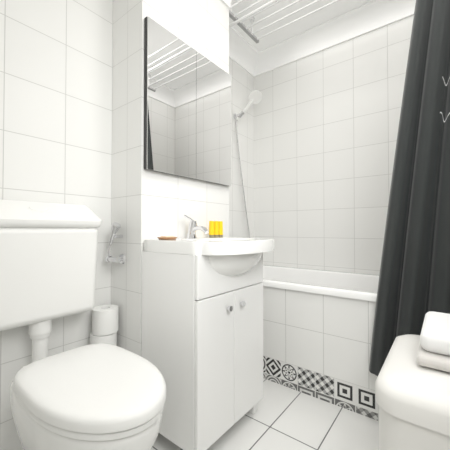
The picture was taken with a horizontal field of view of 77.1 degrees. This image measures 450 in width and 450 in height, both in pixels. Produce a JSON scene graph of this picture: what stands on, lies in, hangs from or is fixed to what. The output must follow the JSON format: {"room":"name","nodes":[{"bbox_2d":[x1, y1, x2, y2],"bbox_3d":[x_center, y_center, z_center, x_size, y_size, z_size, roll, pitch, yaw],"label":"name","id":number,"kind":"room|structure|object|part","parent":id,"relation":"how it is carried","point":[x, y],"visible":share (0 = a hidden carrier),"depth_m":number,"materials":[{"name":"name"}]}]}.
{"room":"bathroom","nodes":[
{"label":"bathroom","id":0,"kind":"room"},
{"bbox_2d":[0,0,112,449],"bbox_3d":[-0.987,-0.284,0.959,0.161,2.385,1.200,-1,-1,38],"label":"wall","id":1,"kind":"structure","parent":0,"point":[56,56],"depth_m":1.19,"materials":[{"name":"tile"}]},
{"bbox_2d":[111,0,228,356],"bbox_3d":[-0.328,-0.273,1.608,0.400,2.385,0.634,-1,-1,38],"label":"wall","id":2,"kind":"structure","parent":0,"point":[148,204],"depth_m":1.33,"materials":[{"name":"tile"}]},
{"bbox_2d":[105,222,125,263],"bbox_3d":[-0.506,0.085,1.300,0.088,0.193,0.060,-1,-1,38],"label":"sprayer","id":3,"kind":"object","parent":2,"relation":"attached to","point":[121,259],"visible":1,"depth_m":1.29,"materials":[{"name":"silver metal"}]},
{"bbox_3d":[-0.539,0.158,1.313,0.018,0.032,0.032,-1,-1,38],"label":"valve handle","id":4,"kind":"part","parent":3,"relation":"part of","materials":[{"name":"silver metal"}]},
{"bbox_3d":[-0.517,0.057,1.297,0.043,0.058,0.017,-1,-1,38],"label":"handle","id":5,"kind":"part","parent":3,"relation":"part of","materials":[{"name":"silver metal"}]},
{"bbox_2d":[144,17,230,185],"bbox_3d":[-0.159,-0.576,1.480,0.023,0.673,0.614,-1,-1,38],"label":"mirror","id":6,"kind":"object","parent":2,"relation":"attached to","point":[187,111],"visible":0.98,"depth_m":1.40,"materials":[{"name":"grey"}]},
{"bbox_3d":[-0.246,-0.578,1.355,0.006,0.672,0.304,-1,-1,38],"label":"glass","id":7,"kind":"part","parent":6,"relation":"part of","materials":[{"name":"white"}]},
{"bbox_3d":[-0.058,-0.574,1.596,0.006,0.672,0.305,-1,-1,38],"label":"glass","id":8,"kind":"part","parent":6,"relation":"part of","materials":[{"name":"white"}]},
{"bbox_2d":[221,0,230,7],"bbox_3d":[-0.122,-1.407,1.465,0.122,0.122,0.634,-1,-1,38],"label":"chase","id":9,"kind":"object","parent":2,"relation":"attached to","point":[227,3],"visible":1,"depth_m":1.72,"materials":[{"name":"white paint"}]},
{"bbox_2d":[229,0,239,9],"bbox_3d":[-0.056,-1.400,1.893,0.300,0.122,0.122,-1,-1,38],"label":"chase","id":10,"kind":"object","parent":2,"relation":"attached to","point":[234,1],"visible":0.17,"depth_m":1.83,"materials":[{"name":"white paint"}]},
{"bbox_2d":[229,58,253,237],"bbox_3d":[-0.015,-0.263,2.252,0.100,2.385,0.766,-1,-1,38],"label":"wall","id":11,"kind":"structure","parent":0,"point":[242,84],"depth_m":2.37,"materials":[{"name":"tile"}]},
{"bbox_2d":[229,27,258,76],"bbox_3d":[0.072,-1.395,2.201,0.122,0.122,0.766,-1,-1,38],"label":"trim","id":12,"kind":"structure","parent":11,"relation":"attached to","point":[243,53],"depth_m":2.30,"materials":[{"name":"white paint"}]},
{"bbox_2d":[233,90,261,237],"bbox_3d":[0.179,-0.400,2.236,0.227,1.279,0.278,-1,-1,38],"label":"shower","id":13,"kind":"object","parent":11,"relation":"attached to","point":[255,96],"visible":0.6,"depth_m":2.25,"materials":[{"name":"silver metal"}]},
{"bbox_3d":[0.161,-0.918,2.253,0.145,0.154,0.060,-1,-1,38],"label":"handle","id":14,"kind":"part","parent":13,"relation":"part of","materials":[{"name":"white plastic"}]},
{"bbox_2d":[151,378,378,449],"bbox_3d":[0.129,0.959,0.955,1.900,0.100,2.800,-1,-1,38],"label":"floor","id":15,"kind":"structure","parent":0,"point":[282,417],"depth_m":1.27,"materials":[{"name":"tile"}]},
{"bbox_2d":[0,199,165,449],"bbox_3d":[-0.465,0.406,0.887,0.731,1.002,0.410,-1,-1,38],"label":"toilet","id":16,"kind":"object","parent":15,"relation":"on","point":[100,396],"visible":1,"depth_m":0.90,"materials":[{"name":"white ceramic"}]},
{"bbox_3d":[-0.696,-0.041,1.075,0.145,0.102,0.410,-1,-1,38],"label":"cistern lid","id":17,"kind":"part","parent":16,"relation":"part of","materials":[{"name":"white ceramic"}]},
{"bbox_3d":[-0.398,0.695,0.829,0.537,0.424,0.302,-1,-1,38],"label":"bowl","id":18,"kind":"part","parent":16,"relation":"part of","materials":[{"name":"white ceramic"}]},
{"bbox_3d":[-0.371,0.444,0.812,0.491,0.036,0.318,-1,-1,38],"label":"lid","id":19,"kind":"part","parent":16,"relation":"part of","materials":[{"name":"white plastic"}]},
{"bbox_3d":[-0.371,0.472,0.812,0.483,0.018,0.310,-1,-1,38],"label":"seat","id":20,"kind":"part","parent":16,"relation":"part of","materials":[{"name":"white plastic"}]},
{"bbox_2d":[142,214,273,449],"bbox_3d":[-0.028,0.431,1.284,0.452,0.967,0.505,-1,-1,38],"label":"bathroom vanity","id":21,"kind":"object","parent":15,"relation":"on","point":[202,325],"visible":0.98,"depth_m":1.12,"materials":[{"name":"white laminate"}]},
{"bbox_2d":[157,237,176,238],"bbox_3d":[-0.254,0.058,1.250,0.076,0.009,0.100,-1,-1,38],"label":"soap dish","id":22,"kind":"object","parent":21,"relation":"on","point":[166,237],"visible":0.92,"depth_m":1.21,"materials":[{"name":"brown wood"}]},
{"bbox_2d":[183,214,208,238],"bbox_3d":[-0.140,0.007,1.363,0.133,0.116,0.073,-1,-1,38],"label":"faucet","id":23,"kind":"object","parent":21,"relation":"on","point":[193,226],"depth_m":1.37,"materials":[{"name":"silver metal"}]},
{"bbox_2d":[144,237,273,278],"bbox_3d":[-0.028,0.148,1.288,0.452,0.168,0.505,-1,-1,38],"label":"basin","id":24,"kind":"object","parent":21,"relation":"in","point":[189,257],"depth_m":1.11,"materials":[{"name":"white ceramic"}]},
{"bbox_3d":[-0.036,0.560,1.112,0.016,0.561,0.224,-1,-1,38],"label":"door","id":25,"kind":"part","parent":21,"relation":"part of","materials":[{"name":"white laminate"}]},
{"bbox_3d":[0.021,0.340,1.151,0.012,0.022,0.022,-1,-1,38],"label":"knob","id":26,"kind":"part","parent":21,"relation":"part of","materials":[{"name":"silver metal"}]},
{"bbox_3d":[0.079,0.341,1.226,0.012,0.022,0.022,-1,-1,38],"label":"knob","id":27,"kind":"part","parent":21,"relation":"part of","materials":[{"name":"silver metal"}]},
{"bbox_3d":[0.108,0.563,1.297,0.016,0.561,0.240,-1,-1,38],"label":"door","id":28,"kind":"part","parent":21,"relation":"part of","materials":[{"name":"white laminate"}]},
{"bbox_3d":[-0.070,0.059,1.470,0.027,0.015,0.027,-1,-1,38],"label":"bottle","id":29,"kind":"object","parent":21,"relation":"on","visible":0},
{"bbox_2d":[209,221,213,234],"bbox_3d":[-0.070,0.015,1.471,0.029,0.072,0.029,-1,-1,38],"label":"bottle","id":30,"kind":"object","parent":29,"relation":"on","point":[211,227],"visible":1,"depth_m":1.46,"materials":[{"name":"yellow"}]},
{"bbox_3d":[-0.048,0.059,1.499,0.027,0.015,0.027,-1,-1,38],"label":"bottle","id":31,"kind":"object","parent":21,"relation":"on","visible":0},
{"bbox_2d":[214,221,218,234],"bbox_3d":[-0.048,0.016,1.499,0.029,0.072,0.029,-1,-1,38],"label":"bottle","id":32,"kind":"object","parent":31,"relation":"on","point":[216,227],"visible":0.77,"depth_m":1.49,"materials":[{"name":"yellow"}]},
{"bbox_3d":[-0.025,0.060,1.527,0.027,0.015,0.027,-1,-1,38],"label":"bottle","id":33,"kind":"object","parent":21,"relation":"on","visible":0},
{"bbox_2d":[219,221,222,234],"bbox_3d":[-0.025,0.016,1.528,0.029,0.072,0.029,-1,-1,38],"label":"bottle","id":34,"kind":"object","parent":33,"relation":"on","point":[220,227],"visible":0.77,"depth_m":1.51,"materials":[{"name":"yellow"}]},
{"bbox_2d":[262,265,378,420],"bbox_3d":[0.724,0.627,1.721,1.694,0.588,0.662,-1,-1,38],"label":"tub","id":35,"kind":"object","parent":15,"relation":"on","point":[317,331],"visible":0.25,"depth_m":1.51,"materials":[{"name":"white tile"}]},
{"bbox_2d":[375,334,449,449],"bbox_3d":[0.638,0.627,0.704,0.412,0.556,0.447,-1,-1,38],"label":"laundry basket","id":36,"kind":"object","parent":15,"relation":"on","point":[412,396],"visible":0.81,"depth_m":0.63,"materials":[{"name":"white plastic"}]},
{"bbox_2d":[416,344,449,371],"bbox_3d":[0.679,0.335,0.706,0.315,0.024,0.270,-1,-1,38],"label":"towel","id":37,"kind":"object","parent":36,"relation":"on","point":[425,358],"visible":0.46,"depth_m":0.69,"materials":[{"name":"grey fabric"}]},
{"bbox_2d":[420,311,449,355],"bbox_3d":[0.696,0.297,0.725,0.310,0.051,0.260,-1,-1,38],"label":"towel","id":38,"kind":"object","parent":37,"relation":"on","point":[435,335],"visible":1,"depth_m":0.72,"materials":[{"name":"white fabric"}]},
{"bbox_3d":[-0.544,0.861,1.261,0.110,0.105,0.110,-1,-1,38],"label":"roll","id":39,"kind":"object","parent":15,"relation":"on","visible":0},
{"bbox_3d":[-0.538,0.752,1.266,0.110,0.105,0.110,-1,-1,38],"label":"roll","id":40,"kind":"object","parent":39,"relation":"on","visible":0},
{"bbox_3d":[-0.538,0.643,1.263,0.110,0.105,0.110,-1,-1,38],"label":"roll","id":41,"kind":"object","parent":40,"relation":"on","visible":0},
{"bbox_2d":[90,332,116,345],"bbox_3d":[-0.544,0.534,1.266,0.110,0.105,0.110,-1,-1,38],"label":"roll","id":42,"kind":"object","parent":41,"relation":"on","point":[107,339],"visible":0.21,"depth_m":1.23,"materials":[{"name":"white paper"}]},
{"bbox_2d":[92,304,118,335],"bbox_3d":[-0.538,0.425,1.271,0.110,0.105,0.110,-1,-1,38],"label":"roll","id":43,"kind":"object","parent":42,"relation":"on","point":[104,319],"visible":0.98,"depth_m":1.23,"materials":[{"name":"white paper"}]},
{"bbox_2d":[229,0,372,51],"bbox_3d":[0.129,-1.526,0.995,1.900,0.100,2.800,-1,-1,38],"label":"ceiling","id":44,"kind":"structure","parent":0,"point":[332,11],"depth_m":1.98,"materials":[{"name":"white paint"}]},
{"bbox_2d":[228,0,339,42],"bbox_3d":[0.615,-1.401,1.508,1.306,0.132,0.410,-1,-1,38],"label":"drying rack","id":45,"kind":"object","parent":44,"relation":"hanging from","point":[244,28],"visible":0.81,"depth_m":1.81,"materials":[{"name":"grey metal"}]},
{"bbox_3d":[0.550,-1.344,1.425,1.270,0.011,0.010,-1,-1,38],"label":"rod","id":46,"kind":"part","parent":45,"relation":"part of","materials":[{"name":"white metal"}]},
{"bbox_3d":[0.593,-1.343,1.480,1.270,0.011,0.010,-1,-1,38],"label":"rod","id":47,"kind":"part","parent":45,"relation":"part of","materials":[{"name":"white metal"}]},
{"bbox_3d":[0.636,-1.342,1.535,1.270,0.011,0.010,-1,-1,38],"label":"rod","id":48,"kind":"part","parent":45,"relation":"part of","materials":[{"name":"white metal"}]},
{"bbox_3d":[0.679,-1.341,1.590,1.270,0.011,0.010,-1,-1,38],"label":"rod","id":49,"kind":"part","parent":45,"relation":"part of","materials":[{"name":"white metal"}]},
{"bbox_2d":[254,15,413,274],"bbox_3d":[0.961,-0.266,2.038,1.900,2.385,0.100,-1,-1,38],"label":"wall","id":50,"kind":"structure","parent":0,"point":[326,123],"depth_m":2.11,"materials":[{"name":"tile"}]},
{"bbox_2d":[254,0,415,76],"bbox_3d":[0.892,-1.399,1.969,1.700,0.122,0.122,-1,-1,38],"label":"cove","id":51,"kind":"object","parent":50,"relation":"attached to","point":[373,15],"visible":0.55,"depth_m":2.05,"materials":[{"name":"white paint"}]},
{"bbox_3d":[0.838,-0.292,0.420,0.100,2.385,2.600,-1,-1,38],"label":"wall","id":52,"kind":"structure","parent":0,"visible":0},
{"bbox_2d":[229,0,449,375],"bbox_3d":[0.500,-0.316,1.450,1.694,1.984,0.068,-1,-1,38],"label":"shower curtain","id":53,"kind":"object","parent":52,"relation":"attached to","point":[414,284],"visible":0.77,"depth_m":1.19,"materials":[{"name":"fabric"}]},
{"bbox_3d":[0.500,-1.298,1.465,1.694,0.019,0.019,-1,-1,38],"label":"rod","id":54,"kind":"part","parent":53,"relation":"part of","materials":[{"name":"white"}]}
]}

